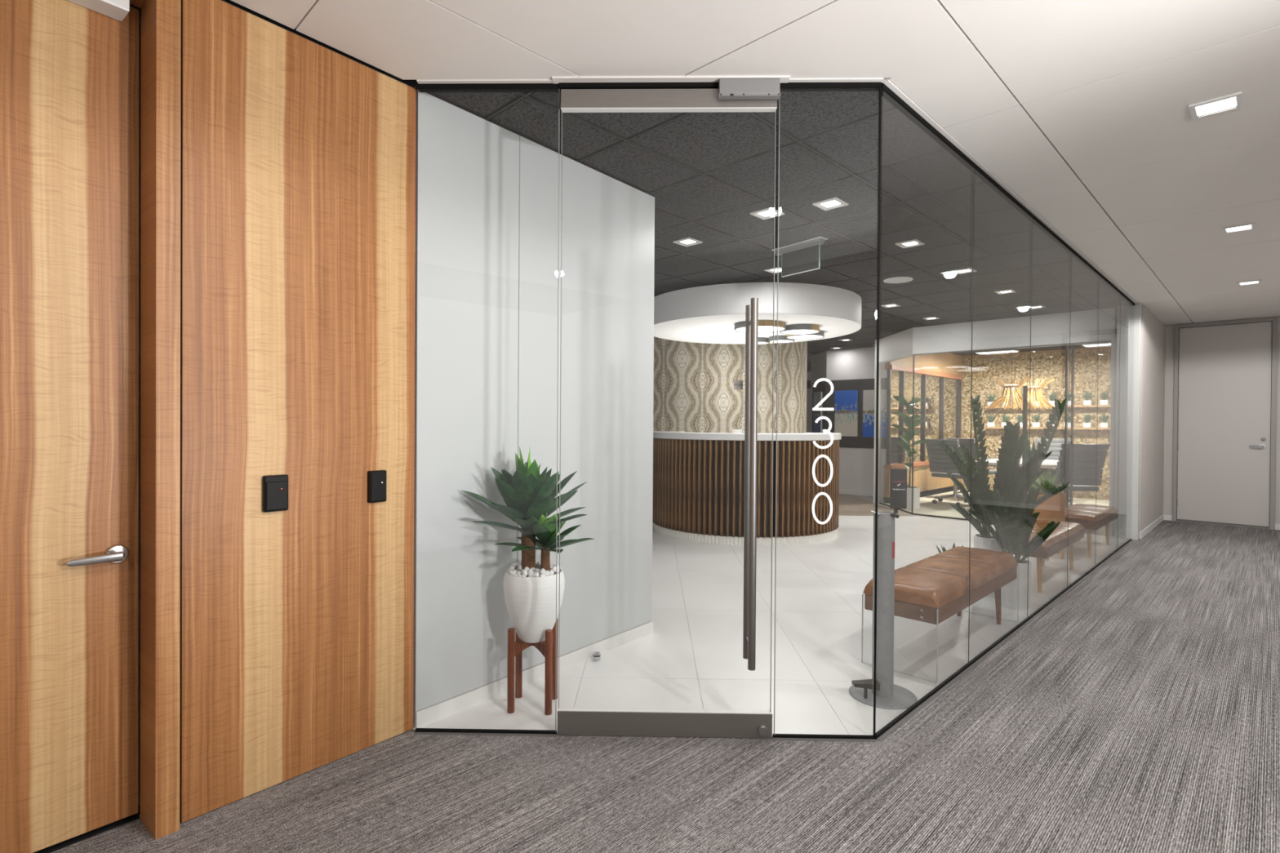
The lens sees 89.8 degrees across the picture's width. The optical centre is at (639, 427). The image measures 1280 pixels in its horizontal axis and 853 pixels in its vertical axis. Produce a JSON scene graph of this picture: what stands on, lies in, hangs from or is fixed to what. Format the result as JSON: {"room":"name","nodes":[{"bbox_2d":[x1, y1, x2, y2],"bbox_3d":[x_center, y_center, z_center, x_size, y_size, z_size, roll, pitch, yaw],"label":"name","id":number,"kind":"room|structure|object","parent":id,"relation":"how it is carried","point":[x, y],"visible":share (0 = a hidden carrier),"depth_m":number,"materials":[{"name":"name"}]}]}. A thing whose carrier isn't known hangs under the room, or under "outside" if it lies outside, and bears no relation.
{"room":"office corridor","nodes":[
{"label":"office corridor","id":0,"kind":"room"},
{"bbox_2d":[223,0,542,146],"bbox_3d":[1.539,-1.550,8.470,12.600,0.050,21.000,1,1,45],"label":"trim","id":1,"kind":"structure","parent":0,"point":[413,82],"depth_m":2.72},
{"bbox_2d":[129,0,654,839],"bbox_3d":[-1.608,-0.077,2.144,0.330,2.735,5.068,1,1,39],"label":"wall","id":2,"kind":"structure","parent":0,"point":[277,166],"depth_m":2.50,"materials":[{"name":"brown wood"}]},
{"bbox_2d":[0,0,139,852],"bbox_3d":[-1.950,-0.035,1.725,0.122,2.657,0.986,1,1,39],"label":"door","id":3,"kind":"structure","parent":2,"relation":"in","point":[69,71],"depth_m":1.97,"materials":[{"name":"brown wood"}]},
{"bbox_2d":[66,0,129,21],"bbox_3d":[-1.734,-1.332,1.902,0.088,0.063,0.338,1,1,39],"label":"door closer","id":4,"kind":"object","parent":3,"relation":"attached to","point":[117,10],"depth_m":1.99,"materials":[{"name":"white metal"}]},
{"bbox_2d":[262,474,288,512],"bbox_3d":[-1.300,0.234,2.294,0.028,0.129,0.082,1,1,39],"label":"card reader","id":5,"kind":"object","parent":2,"relation":"attached to","point":[275,487],"visible":1,"depth_m":2.28,"materials":[{"name":"black plastic"}]},
{"bbox_2d":[367,470,386,502],"bbox_3d":[-1.059,0.237,2.594,0.028,0.128,0.074,1,1,39],"label":"card reader","id":6,"kind":"object","parent":2,"relation":"attached to","point":[376,480],"visible":1,"depth_m":2.58,"materials":[{"name":"black plastic"}]},
{"bbox_2d":[413,83,561,737],"bbox_3d":[-0.641,-0.073,2.709,0.605,2.740,0.044,0,0,1],"label":"window","id":7,"kind":"structure","parent":2,"relation":"in","point":[429,87],"depth_m":2.70,"materials":[{"name":"clear glass"}]},
{"bbox_2d":[414,621,653,728],"bbox_3d":[-0.441,1.254,3.400,0.014,0.070,1.660,1,1,39],"label":"baseboard","id":8,"kind":"structure","parent":2,"relation":"attached to","point":[425,717],"depth_m":3.17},
{"bbox_2d":[416,77,883,84],"bbox_3d":[0.035,-1.452,2.670,1.930,0.030,0.030,0,0,1],"label":"trim","id":9,"kind":"structure","parent":2,"relation":"attached to","point":[862,79],"depth_m":2.67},
{"bbox_2d":[503,568,564,643],"bbox_3d":[-0.492,0.824,2.988,0.282,0.318,0.282,1,1,45],"label":"planter","id":10,"kind":"object","parent":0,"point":[530,597],"depth_m":2.88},
{"bbox_2d":[51,489,1279,852],"bbox_3d":[-0.551,1.267,10.401,17.872,0.061,19.200,1,1,45],"label":"floor","id":11,"kind":"structure","parent":0,"point":[1139,712],"depth_m":2.68,"materials":[{"name":"grey carpet"}]},
{"bbox_2d":[506,618,558,715],"bbox_3d":[-0.497,1.103,2.991,0.214,0.378,0.196,0,0,5],"label":"plant stand","id":12,"kind":"object","parent":11,"relation":"on","point":[547,647],"visible":0.77,"depth_m":2.91,"materials":[{"name":"brown wood"}]},
{"bbox_2d":[462,445,593,643],"bbox_3d":[-0.468,0.533,2.949,0.478,0.901,0.580,1,1,45],"label":"potted plant","id":13,"kind":"object","parent":12,"relation":"on","point":[529,496],"visible":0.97,"depth_m":2.90,"materials":[{"name":"green plant"}]},
{"bbox_2d":[592,651,600,661],"bbox_3d":[-0.240,1.268,3.564,0.042,0.043,0.042,1,1,45],"label":"door stop","id":14,"kind":"object","parent":11,"relation":"on","point":[596,655],"visible":1,"depth_m":3.55,"materials":[{"name":"silver metal"}]},
{"bbox_2d":[551,75,790,738],"bbox_3d":[0.118,-0.076,2.697,0.976,2.742,0.151,0,0,1],"label":"door","id":15,"kind":"structure","parent":11,"relation":"on","point":[594,94],"depth_m":2.68,"materials":[{"name":"clear glass"}]},
{"bbox_2d":[733,380,742,389],"bbox_3d":[0.411,-0.179,2.683,0.038,0.039,0.003,0,0,0],"label":"sign","id":16,"kind":"object","parent":15,"relation":"attached to","point":[738,384],"visible":1,"depth_m":2.68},
{"bbox_2d":[718,78,780,99],"bbox_3d":[0.450,-1.395,2.643,0.252,0.071,0.036,0,0,1],"label":"operator","id":17,"kind":"object","parent":15,"relation":"attached to","point":[728,88],"visible":1,"depth_m":2.63,"materials":[{"name":"silver metal"}]},
{"bbox_2d":[652,431,841,545],"bbox_3d":[1.230,0.663,7.635,2.338,1.212,1.452,0,0,9],"label":"reception desk","id":18,"kind":"object","parent":11,"relation":"on","point":[699,477],"depth_m":7.07,"materials":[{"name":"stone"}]},
{"bbox_2d":[653,431,841,440],"bbox_3d":[1.234,0.096,7.631,2.338,0.077,1.452,0,0,9],"label":"countertop","id":19,"kind":"structure","parent":18,"relation":"on","point":[656,434],"depth_m":7.06,"materials":[{"name":"stone"}]},
{"bbox_2d":[772,82,881,742],"bbox_3d":[0.780,-0.064,2.682,0.426,2.740,0.044,0,0,1],"label":"glass partition","id":20,"kind":"structure","parent":11,"relation":"on","point":[789,86],"depth_m":2.68,"materials":[{"name":"clear glass"}]},
{"bbox_2d":[812,377,833,524],"bbox_3d":[0.762,0.098,2.678,0.088,0.610,0.001,0,0,1],"label":"suite number","id":21,"kind":"object","parent":20,"relation":"attached to","point":[824,431],"visible":1,"depth_m":2.68,"materials":[{"name":"white plastic"}]},
{"bbox_2d":[848,468,917,709],"bbox_3d":[1.178,0.750,3.120,0.320,1.103,0.310,0,0,0],"label":"stand","id":22,"kind":"object","parent":11,"relation":"on","point":[889,695],"visible":0.99,"depth_m":3.08,"materials":[{"name":"silver metal"}]},
{"bbox_2d":[891,395,928,509],"bbox_3d":[4.244,0.383,10.172,0.587,1.776,0.481,1,1,45],"label":"fig","id":23,"kind":"object","parent":11,"relation":"on","point":[908,420],"visible":0.91,"depth_m":10.12,"materials":[{"name":"green plant"}]},
{"bbox_2d":[906,487,919,509],"bbox_3d":[4.264,1.106,10.165,0.240,0.330,0.240,1,1,45],"label":"pot","id":24,"kind":"object","parent":23,"relation":"on","point":[916,495],"depth_m":10.05,"materials":[{"name":"white ceramic"}]},
{"bbox_2d":[861,546,1018,683],"bbox_3d":[1.882,1.066,3.929,0.402,0.471,1.462,1,1,45],"label":"bench","id":25,"kind":"object","parent":11,"relation":"on","point":[932,589],"visible":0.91,"depth_m":3.63,"materials":[{"name":"leather"}]},
{"bbox_2d":[863,546,1017,607],"bbox_3d":[1.884,0.873,3.929,0.400,0.085,1.430,1,1,45],"label":"seat cushion","id":26,"kind":"object","parent":25,"relation":"on","point":[941,580],"depth_m":3.69,"materials":[{"name":"leather"}]},
{"bbox_2d":[935,542,963,552],"bbox_3d":[2.305,1.076,4.726,0.238,0.444,0.285,0,0,11],"label":"spiky plant","id":27,"kind":"object","parent":11,"relation":"on","point":[944,549],"visible":0.11,"depth_m":4.78,"materials":[{"name":"green plant"}]},
{"bbox_2d":[924,439,977,506],"bbox_3d":[5.241,0.731,10.717,0.855,1.084,0.731,0,1,-35],"label":"swivel chair","id":28,"kind":"object","parent":11,"relation":"on","point":[940,462],"visible":0.62,"depth_m":10.61,"materials":[{"name":"fabric"}]},
{"bbox_2d":[946,438,998,497],"bbox_3d":[6.067,0.730,11.591,0.855,1.084,0.731,0,0,-25],"label":"swivel chair","id":29,"kind":"object","parent":11,"relation":"on","point":[966,442],"visible":0.08,"depth_m":11.31,"materials":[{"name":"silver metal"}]},
{"bbox_2d":[936,394,1069,597],"bbox_3d":[2.763,0.521,4.952,0.883,1.556,0.933,1,1,45],"label":"plant","id":30,"kind":"object","parent":11,"relation":"on","point":[1013,487],"visible":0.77,"depth_m":4.99,"materials":[{"name":"green plant"}]},
{"bbox_2d":[967,486,1060,610],"bbox_3d":[2.743,0.867,4.657,0.575,0.868,0.492,0,0,4],"label":"plant","id":31,"kind":"object","parent":11,"relation":"on","point":[1012,529],"visible":0.91,"depth_m":4.61,"materials":[{"name":"green plant"}]},
{"bbox_2d":[975,458,1062,504],"bbox_3d":[6.301,0.913,10.301,1.400,0.740,1.840,1,1,45],"label":"conference table","id":32,"kind":"object","parent":11,"relation":"on","point":[993,462],"visible":0.14,"depth_m":9.93,"materials":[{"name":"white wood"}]},
{"bbox_2d":[1022,434,1044,520],"bbox_3d":[4.289,0.661,7.043,0.240,1.266,0.240,0,0,0],"label":"snake plant","id":33,"kind":"object","parent":11,"relation":"on","point":[1029,452],"visible":0.14,"depth_m":7.00,"materials":[{"name":"green plant"}]},
{"bbox_2d":[1012,520,1084,592],"bbox_3d":[3.470,1.085,5.547,0.382,0.431,1.362,1,1,45],"label":"bench","id":34,"kind":"object","parent":11,"relation":"on","point":[1066,533],"visible":0.45,"depth_m":5.36,"materials":[{"name":"leather"}]},
{"bbox_2d":[1026,520,1084,551],"bbox_3d":[3.471,0.909,5.545,0.380,0.080,1.360,1,1,45],"label":"seat cushion","id":35,"kind":"object","parent":34,"relation":"on","point":[1066,532],"depth_m":5.46,"materials":[{"name":"leather"}]},
{"bbox_2d":[1036,517,1065,560],"bbox_3d":[4.049,1.092,6.409,0.320,0.410,0.320,1,1,45],"label":"stand","id":36,"kind":"object","parent":11,"relation":"on","point":[1037,518],"visible":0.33,"depth_m":6.28,"materials":[{"name":"brown wood"}]},
{"bbox_2d":[1026,468,1071,519],"bbox_3d":[4.064,0.637,6.403,0.429,0.497,0.415,1,1,45],"label":"agave","id":37,"kind":"object","parent":36,"relation":"on","point":[1054,508],"visible":0.7,"depth_m":6.28,"materials":[{"name":"ceramic"}]},
{"bbox_2d":[1026,491,1066,519],"bbox_3d":[4.051,0.768,6.406,0.330,0.235,0.330,1,1,45],"label":"pot","id":38,"kind":"object","parent":37,"relation":"on","point":[1054,508],"depth_m":6.26,"materials":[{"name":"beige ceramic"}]},
{"bbox_2d":[1035,438,1073,502],"bbox_3d":[7.268,0.740,11.383,0.731,1.084,0.855,1,1,40],"label":"swivel chair","id":39,"kind":"object","parent":11,"relation":"on","point":[1055,445],"visible":0.15,"depth_m":11.59,"materials":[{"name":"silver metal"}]},
{"bbox_2d":[1035,443,1109,506],"bbox_3d":[5.859,0.749,8.784,0.731,1.084,0.855,0,0,7],"label":"swivel chair","id":40,"kind":"object","parent":11,"relation":"on","point":[1085,478],"visible":0.64,"depth_m":8.47,"materials":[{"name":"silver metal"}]},
{"bbox_2d":[1057,503,1117,557],"bbox_3d":[4.750,1.083,6.868,0.422,0.431,1.202,1,1,45],"label":"bench","id":41,"kind":"object","parent":11,"relation":"on","point":[1083,514],"visible":0.81,"depth_m":6.57,"materials":[{"name":"leather"}]},
{"bbox_2d":[1064,503,1116,524],"bbox_3d":[4.751,0.908,6.867,0.420,0.080,1.200,1,1,45],"label":"seat cushion","id":42,"kind":"object","parent":41,"relation":"on","point":[1082,513],"depth_m":6.62,"materials":[{"name":"leather"}]},
{"bbox_2d":[231,0,1279,372],"bbox_3d":[1.821,-1.495,8.543,11.900,0.048,19.500,1,1,45],"label":"ceiling","id":43,"kind":"structure","parent":0,"point":[1080,108],"depth_m":3.13,"materials":[{"name":"paint"}]},
{"bbox_2d":[672,237,702,246],"bbox_3d":[0.374,-1.452,5.022,0.164,0.010,0.164,1,1,45],"label":"recessed light","id":44,"kind":"object","parent":43,"relation":"in","point":[687,242],"visible":1,"depth_m":5.02,"materials":[{"name":"white metal"}]},
{"bbox_2d":[653,282,861,344],"bbox_3d":[1.324,-1.280,7.683,2.506,0.374,2.506,1,1,45],"label":"light","id":45,"kind":"object","parent":43,"relation":"attached to","point":[764,326],"depth_m":6.78,"materials":[{"name":"white metal"}]},
{"bbox_2d":[736,325,784,332],"bbox_3d":[1.330,-1.097,7.129,0.534,0.006,0.534,1,1,45],"label":"diffuser","id":46,"kind":"object","parent":45,"relation":"attached to","point":[739,328],"depth_m":7.09,"materials":[{"name":"white"}]},
{"bbox_2d":[769,340,792,342],"bbox_3d":[1.799,-1.102,8.157,0.294,0.006,0.294,1,1,45],"label":"diffuser","id":47,"kind":"object","parent":45,"relation":"attached to","point":[771,341],"depth_m":8.19,"materials":[{"name":"white"}]},
{"bbox_2d":[781,329,817,334],"bbox_3d":[1.817,-1.096,7.308,0.414,0.006,0.414,1,1,45],"label":"diffuser","id":48,"kind":"object","parent":45,"relation":"attached to","point":[786,331],"depth_m":7.32,"materials":[{"name":"white"}]},
{"bbox_2d":[787,335,822,339],"bbox_3d":[1.992,-1.098,7.740,0.414,0.006,0.414,1,1,45],"label":"diffuser","id":49,"kind":"object","parent":45,"relation":"attached to","point":[792,337],"depth_m":7.79,"materials":[{"name":"white"}]},
{"bbox_2d":[750,207,784,219],"bbox_3d":[0.858,-1.444,4.331,0.164,0.010,0.164,1,1,45],"label":"recessed light","id":50,"kind":"object","parent":43,"relation":"in","point":[767,213],"visible":0.98,"depth_m":4.33,"materials":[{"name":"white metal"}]},
{"bbox_2d":[764,266,781,273],"bbox_3d":[1.261,-1.453,5.917,0.164,0.010,0.164,1,1,45],"label":"recessed light","id":51,"kind":"object","parent":43,"relation":"in","point":[771,270],"visible":0.68,"depth_m":5.92,"materials":[{"name":"white metal"}]},
{"bbox_2d":[771,236,828,277],"bbox_3d":[1.257,-1.337,5.083,0.100,0.230,0.480,0,1,-37],"label":"exit sign","id":52,"kind":"object","parent":43,"relation":"hanging from","point":[803,256],"visible":0.97,"depth_m":5.05,"materials":[{"name":"glass"}]},
{"bbox_2d":[812,197,848,210],"bbox_3d":[1.227,-1.440,4.135,0.164,0.010,0.164,1,1,45],"label":"recessed light","id":53,"kind":"object","parent":43,"relation":"in","point":[834,202],"visible":1,"depth_m":4.13,"materials":[{"name":"white metal"}]},
{"bbox_2d":[816,203,933,240],"bbox_3d":[1.666,-1.443,4.547,0.594,0.008,0.595,1,1,45],"label":"ceiling vent","id":54,"kind":"object","parent":43,"relation":"in","point":[896,218],"visible":0.98,"depth_m":4.53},
{"bbox_2d":[880,303,900,307],"bbox_3d":[2.985,-1.454,7.644,0.164,0.010,0.164,1,1,45],"label":"recessed light","id":55,"kind":"object","parent":43,"relation":"in","point":[890,305],"visible":1,"depth_m":7.64,"materials":[{"name":"white metal"}]},
{"bbox_2d":[883,276,913,283],"bbox_3d":[2.531,-1.447,6.294,0.270,0.009,0.270,1,1,45],"label":"ceiling speaker","id":56,"kind":"object","parent":43,"relation":"attached to","point":[896,279],"visible":1,"depth_m":6.29,"materials":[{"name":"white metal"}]},
{"bbox_2d":[894,239,924,248],"bbox_3d":[2.113,-1.441,5.030,0.164,0.010,0.164,1,1,45],"label":"recessed light","id":57,"kind":"object","parent":43,"relation":"in","point":[914,242],"visible":1,"depth_m":5.02,"materials":[{"name":"white metal"}]},
{"bbox_2d":[951,267,976,274],"bbox_3d":[2.979,-1.441,5.904,0.164,0.010,0.164,1,1,45],"label":"recessed light","id":58,"kind":"object","parent":43,"relation":"in","point":[966,270],"visible":0.98,"depth_m":5.90,"materials":[{"name":"white metal"}]},
{"bbox_2d":[975,348,1019,354],"bbox_3d":[6.283,-1.390,11.302,0.620,0.134,0.320,1,1,45],"label":"light panel","id":59,"kind":"object","parent":43,"relation":"attached to","point":[1013,350],"visible":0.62,"depth_m":11.24,"materials":[{"name":"white metal"}]},
{"bbox_2d":[976,350,1017,354],"bbox_3d":[6.282,-1.326,11.302,0.590,0.005,0.290,1,1,45],"label":"diffuser","id":60,"kind":"object","parent":59,"relation":"attached to","point":[1001,351],"depth_m":11.24,"materials":[{"name":"white"}]},
{"bbox_2d":[994,288,1016,294],"bbox_3d":[3.873,-1.442,6.806,0.164,0.010,0.164,1,1,45],"label":"recessed light","id":61,"kind":"object","parent":43,"relation":"in","point":[1010,291],"visible":1,"depth_m":6.80,"materials":[{"name":"white metal"}]},
{"bbox_2d":[986,348,1036,409],"bbox_3d":[6.004,-0.873,10.375,0.685,1.152,0.656,1,1,45],"label":"pendant lamp","id":62,"kind":"object","parent":43,"relation":"hanging from","point":[1006,388],"visible":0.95,"depth_m":10.31,"materials":[{"name":"wicker"}]},
{"bbox_2d":[1008,347,1054,410],"bbox_3d":[6.617,-0.872,10.823,0.686,1.153,0.683,1,1,45],"label":"pendant lamp","id":63,"kind":"object","parent":43,"relation":"hanging from","point":[1037,389],"visible":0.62,"depth_m":10.72,"materials":[{"name":"wicker"}]},
{"bbox_2d":[1026,305,1045,309],"bbox_3d":[4.738,-1.443,7.681,0.164,0.010,0.164,1,1,45],"label":"recessed light","id":64,"kind":"object","parent":43,"relation":"in","point":[1036,306],"visible":0.95,"depth_m":7.68,"materials":[{"name":"white metal"}]},
{"bbox_2d":[1081,342,1111,346],"bbox_3d":[7.356,-1.374,10.112,0.620,0.134,0.320,1,1,45],"label":"light panel","id":65,"kind":"object","parent":43,"relation":"attached to","point":[1100,344],"visible":0.37,"depth_m":10.14,"materials":[{"name":"white metal"}]},
{"bbox_2d":[1188,91,1243,119],"bbox_3d":[2.548,-1.422,2.840,0.172,0.010,0.172,1,1,45],"label":"recessed light","id":66,"kind":"object","parent":43,"relation":"in","point":[1233,101],"visible":1,"depth_m":2.83,"materials":[{"name":"white metal"}]},
{"bbox_2d":[1222,222,1255,234],"bbox_3d":[4.272,-1.423,4.581,0.172,0.010,0.172,1,1,45],"label":"recessed light","id":67,"kind":"object","parent":43,"relation":"in","point":[1250,226],"visible":1,"depth_m":4.58,"materials":[{"name":"white metal"}]},
{"bbox_2d":[1236,280,1261,285],"bbox_3d":[5.982,-1.424,6.308,0.172,0.010,0.172,1,1,45],"label":"recessed light","id":68,"kind":"object","parent":43,"relation":"in","point":[1255,282],"visible":1,"depth_m":6.31,"materials":[{"name":"white metal"}]},
{"bbox_2d":[810,351,826,432],"bbox_3d":[3.642,-0.122,12.893,0.165,2.737,0.950,0,0,-3],"label":"wall","id":69,"kind":"structure","parent":0,"point":[819,361],"depth_m":12.84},
{"bbox_2d":[813,391,822,432],"bbox_3d":[3.547,-0.283,12.812,0.035,0.860,0.460,0,0,-3],"label":"painting","id":70,"kind":"object","parent":69,"relation":"attached to","point":[817,397],"visible":0.64,"depth_m":12.78,"materials":[{"name":"blue fabric"}]},
{"bbox_2d":[825,346,887,492],"bbox_3d":[4.141,-0.112,11.971,1.400,2.737,0.165,1,1,45],"label":"wall","id":71,"kind":"structure","parent":0,"point":[851,369],"depth_m":11.98,"materials":[{"name":"paint"}]},
{"bbox_2d":[834,390,857,436],"bbox_3d":[3.883,-0.271,12.085,0.460,0.860,0.035,1,1,45],"label":"painting","id":72,"kind":"object","parent":71,"relation":"attached to","point":[846,406],"visible":0.86,"depth_m":12.06,"materials":[{"name":"paint"}]},
{"bbox_2d":[839,488,883,497],"bbox_3d":[4.079,1.212,11.927,1.400,0.090,0.015,1,1,45],"label":"baseboard","id":73,"kind":"structure","parent":71,"relation":"attached to","point":[841,491],"depth_m":11.94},
{"bbox_2d":[862,389,886,437],"bbox_3d":[4.285,-0.260,11.688,0.460,0.860,0.035,1,1,45],"label":"painting","id":74,"kind":"object","parent":71,"relation":"attached to","point":[868,395],"visible":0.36,"depth_m":11.72,"materials":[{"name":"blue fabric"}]},
{"bbox_2d":[653,307,1116,536],"bbox_3d":[2.893,-0.116,11.422,9.599,2.737,11.100,1,1,45],"label":"wall","id":75,"kind":"structure","parent":0,"point":[694,391],"depth_m":9.41,"materials":[{"name":"paper"}]},
{"bbox_2d":[873,339,881,503],"bbox_3d":[3.982,-0.104,10.766,0.070,2.737,0.100,1,1,45],"label":"trim","id":76,"kind":"structure","parent":75,"relation":"attached to","point":[880,364],"depth_m":10.74,"materials":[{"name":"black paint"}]},
{"bbox_2d":[879,346,1017,520],"bbox_3d":[4.250,0.100,9.493,0.535,2.352,2.452,0,0,-23],"label":"window","id":77,"kind":"structure","parent":75,"relation":"in","point":[1014,347],"depth_m":9.40,"materials":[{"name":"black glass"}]},
{"bbox_2d":[872,82,1134,739],"bbox_3d":[3.345,-0.064,5.064,0.030,2.740,6.700,1,1,45],"label":"window frame","id":78,"kind":"structure","parent":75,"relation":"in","point":[1128,306],"depth_m":5.15,"materials":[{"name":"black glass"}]},
{"bbox_2d":[876,539,1133,741],"bbox_3d":[3.352,1.302,5.059,0.018,0.005,6.700,1,1,45],"label":"trim","id":79,"kind":"structure","parent":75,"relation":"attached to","point":[921,706],"depth_m":3.56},
{"bbox_2d":[881,77,1137,303],"bbox_3d":[4.190,-1.448,5.865,0.028,0.030,9.030,1,1,45],"label":"trim","id":80,"kind":"structure","parent":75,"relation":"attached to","point":[886,81],"depth_m":3.51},
{"bbox_2d":[985,426,1110,431],"bbox_3d":[7.810,0.022,11.812,2.640,0.060,0.172,1,1,45],"label":"wall shelf","id":81,"kind":"object","parent":75,"relation":"attached to","point":[1001,428],"visible":0.59,"depth_m":11.89,"materials":[{"name":"brown metal"}]},
{"bbox_2d":[987,414,996,426],"bbox_3d":[6.936,-0.145,12.682,0.157,0.250,0.178,0,0,2],"label":"potted succulent","id":82,"kind":"object","parent":81,"relation":"on","point":[989,424],"visible":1,"depth_m":12.64,"materials":[{"name":"green plant"}]},
{"bbox_2d":[1001,414,1010,426],"bbox_3d":[7.113,-0.142,12.506,0.157,0.250,0.178,0,0,2],"label":"potted succulent","id":83,"kind":"object","parent":81,"relation":"on","point":[1005,416],"visible":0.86,"depth_m":12.47,"materials":[{"name":"green plant"}]},
{"bbox_2d":[1016,413,1022,426],"bbox_3d":[7.291,-0.140,12.330,0.157,0.250,0.178,0,0,2],"label":"potted succulent","id":84,"kind":"object","parent":81,"relation":"on","point":[1019,418],"visible":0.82,"depth_m":12.28,"materials":[{"name":"green plant"}]},
{"bbox_2d":[1032,413,1041,426],"bbox_3d":[7.490,-0.137,12.133,0.157,0.250,0.178,0,0,2],"label":"potted succulent","id":85,"kind":"object","parent":81,"relation":"on","point":[1036,419],"visible":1,"depth_m":12.10,"materials":[{"name":"green plant"}]},
{"bbox_2d":[1083,413,1091,427],"bbox_3d":[8.058,-0.129,11.570,0.157,0.250,0.178,0,0,2],"label":"potted succulent","id":86,"kind":"object","parent":81,"relation":"on","point":[1086,424],"visible":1,"depth_m":11.53,"materials":[{"name":"green plant"}]},
{"bbox_2d":[1083,422,1091,427],"bbox_3d":[8.051,-0.047,11.557,0.110,0.085,0.100,1,1,45],"label":"pot","id":87,"kind":"object","parent":86,"relation":"on","point":[1085,424],"depth_m":11.52,"materials":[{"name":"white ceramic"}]},
{"bbox_2d":[1099,413,1108,427],"bbox_3d":[8.236,-0.127,11.394,0.157,0.250,0.178,0,0,2],"label":"potted succulent","id":88,"kind":"object","parent":81,"relation":"on","point":[1104,424],"visible":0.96,"depth_m":11.35,"materials":[{"name":"green plant"}]},
{"bbox_2d":[1100,422,1108,427],"bbox_3d":[8.229,-0.044,11.381,0.110,0.085,0.100,1,1,45],"label":"pot","id":89,"kind":"object","parent":88,"relation":"on","point":[1102,424],"depth_m":11.34,"materials":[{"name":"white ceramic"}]},
{"bbox_2d":[985,404,1110,409],"bbox_3d":[7.812,-0.380,11.809,2.640,0.060,0.172,1,1,45],"label":"wall shelf","id":90,"kind":"object","parent":75,"relation":"attached to","point":[1075,406],"visible":0.3,"depth_m":11.54,"materials":[{"name":"brown metal"}]},
{"bbox_2d":[987,394,997,406],"bbox_3d":[6.938,-0.547,12.679,0.157,0.250,0.178,0,0,2],"label":"potted succulent","id":91,"kind":"object","parent":90,"relation":"on","point":[991,398],"visible":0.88,"depth_m":12.64,"materials":[{"name":"green plant"}]},
{"bbox_2d":[1048,391,1057,405],"bbox_3d":[7.681,-0.536,11.943,0.157,0.250,0.178,0,0,2],"label":"potted succulent","id":92,"kind":"object","parent":90,"relation":"on","point":[1052,402],"visible":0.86,"depth_m":11.91,"materials":[{"name":"green plant"}]},
{"bbox_2d":[1083,391,1092,404],"bbox_3d":[8.061,-0.531,11.567,0.157,0.250,0.178,0,0,2],"label":"potted succulent","id":93,"kind":"object","parent":90,"relation":"on","point":[1088,402],"visible":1,"depth_m":11.53,"materials":[{"name":"green plant"}]},
{"bbox_2d":[1083,400,1092,404],"bbox_3d":[8.054,-0.449,11.554,0.110,0.085,0.100,1,1,45],"label":"pot","id":94,"kind":"object","parent":93,"relation":"on","point":[1085,402],"depth_m":11.52,"materials":[{"name":"white ceramic"}]},
{"bbox_2d":[1099,391,1110,404],"bbox_3d":[8.239,-0.529,11.391,0.157,0.250,0.178,0,0,2],"label":"potted succulent","id":95,"kind":"object","parent":90,"relation":"on","point":[1104,402],"visible":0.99,"depth_m":11.35,"materials":[{"name":"green plant"}]},
{"bbox_2d":[1100,400,1108,404],"bbox_3d":[8.231,-0.446,11.378,0.110,0.085,0.100,1,1,45],"label":"pot","id":96,"kind":"object","parent":95,"relation":"on","point":[1102,402],"depth_m":11.34,"materials":[{"name":"white ceramic"}]},
{"bbox_2d":[1017,340,1111,533],"bbox_3d":[5.311,0.113,8.103,1.010,2.360,0.075,1,1,45],"label":"door","id":97,"kind":"structure","parent":75,"relation":"in","point":[1024,388],"depth_m":8.05,"materials":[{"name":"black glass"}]},
{"bbox_2d":[883,353,961,503],"bbox_3d":[5.339,-0.104,11.970,0.105,2.737,3.420,1,1,45],"label":"wall","id":98,"kind":"structure","parent":0,"point":[948,363],"depth_m":11.92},
{"bbox_2d":[883,364,963,468],"bbox_3d":[5.349,-0.185,11.953,0.140,1.740,3.410,1,1,45],"label":"window","id":99,"kind":"structure","parent":98,"relation":"in","point":[940,408],"depth_m":11.80,"materials":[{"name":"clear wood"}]},
{"bbox_2d":[960,346,1111,500],"bbox_3d":[7.761,-0.084,12.060,3.218,2.746,0.144,1,1,45],"label":"wall","id":100,"kind":"structure","parent":0,"point":[1046,364],"depth_m":12.11,"materials":[{"name":"brown wood"}]},
{"bbox_2d":[1112,305,1165,538],"bbox_3d":[6.535,-0.070,8.376,0.262,2.737,2.165,1,1,45],"label":"wall","id":101,"kind":"structure","parent":0,"point":[1153,331],"depth_m":8.09,"materials":[{"name":"grey paint"}]},
{"bbox_2d":[1114,303,1142,540],"bbox_3d":[5.729,-0.068,7.535,0.220,2.735,0.155,1,1,45],"label":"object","id":102,"kind":"structure","parent":101,"relation":"attached to","point":[1138,307],"depth_m":7.45,"materials":[{"name":"paint"}]},
{"bbox_2d":[1139,514,1164,538],"bbox_3d":[6.623,1.263,8.290,0.010,0.075,2.165,1,1,45],"label":"baseboard","id":103,"kind":"structure","parent":101,"relation":"attached to","point":[1159,520],"depth_m":8.14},
{"bbox_2d":[1163,316,1279,524],"bbox_3d":[8.226,-0.058,8.316,2.550,2.737,0.130,1,1,45],"label":"wall","id":104,"kind":"structure","parent":0,"point":[1170,330],"depth_m":9.00,"materials":[{"name":"grey paint"}]},
{"bbox_2d":[1164,515,1279,529],"bbox_3d":[8.211,1.274,8.233,2.328,0.075,0.010,1,1,45],"label":"baseboard","id":105,"kind":"structure","parent":104,"relation":"attached to","point":[1169,517],"depth_m":8.99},
{"bbox_2d":[1172,316,1277,529],"bbox_3d":[7.840,-0.062,8.636,1.020,2.735,0.178,1,1,45],"label":"door","id":106,"kind":"structure","parent":104,"relation":"in","point":[1224,425],"depth_m":8.60,"materials":[{"name":"grey paint"}]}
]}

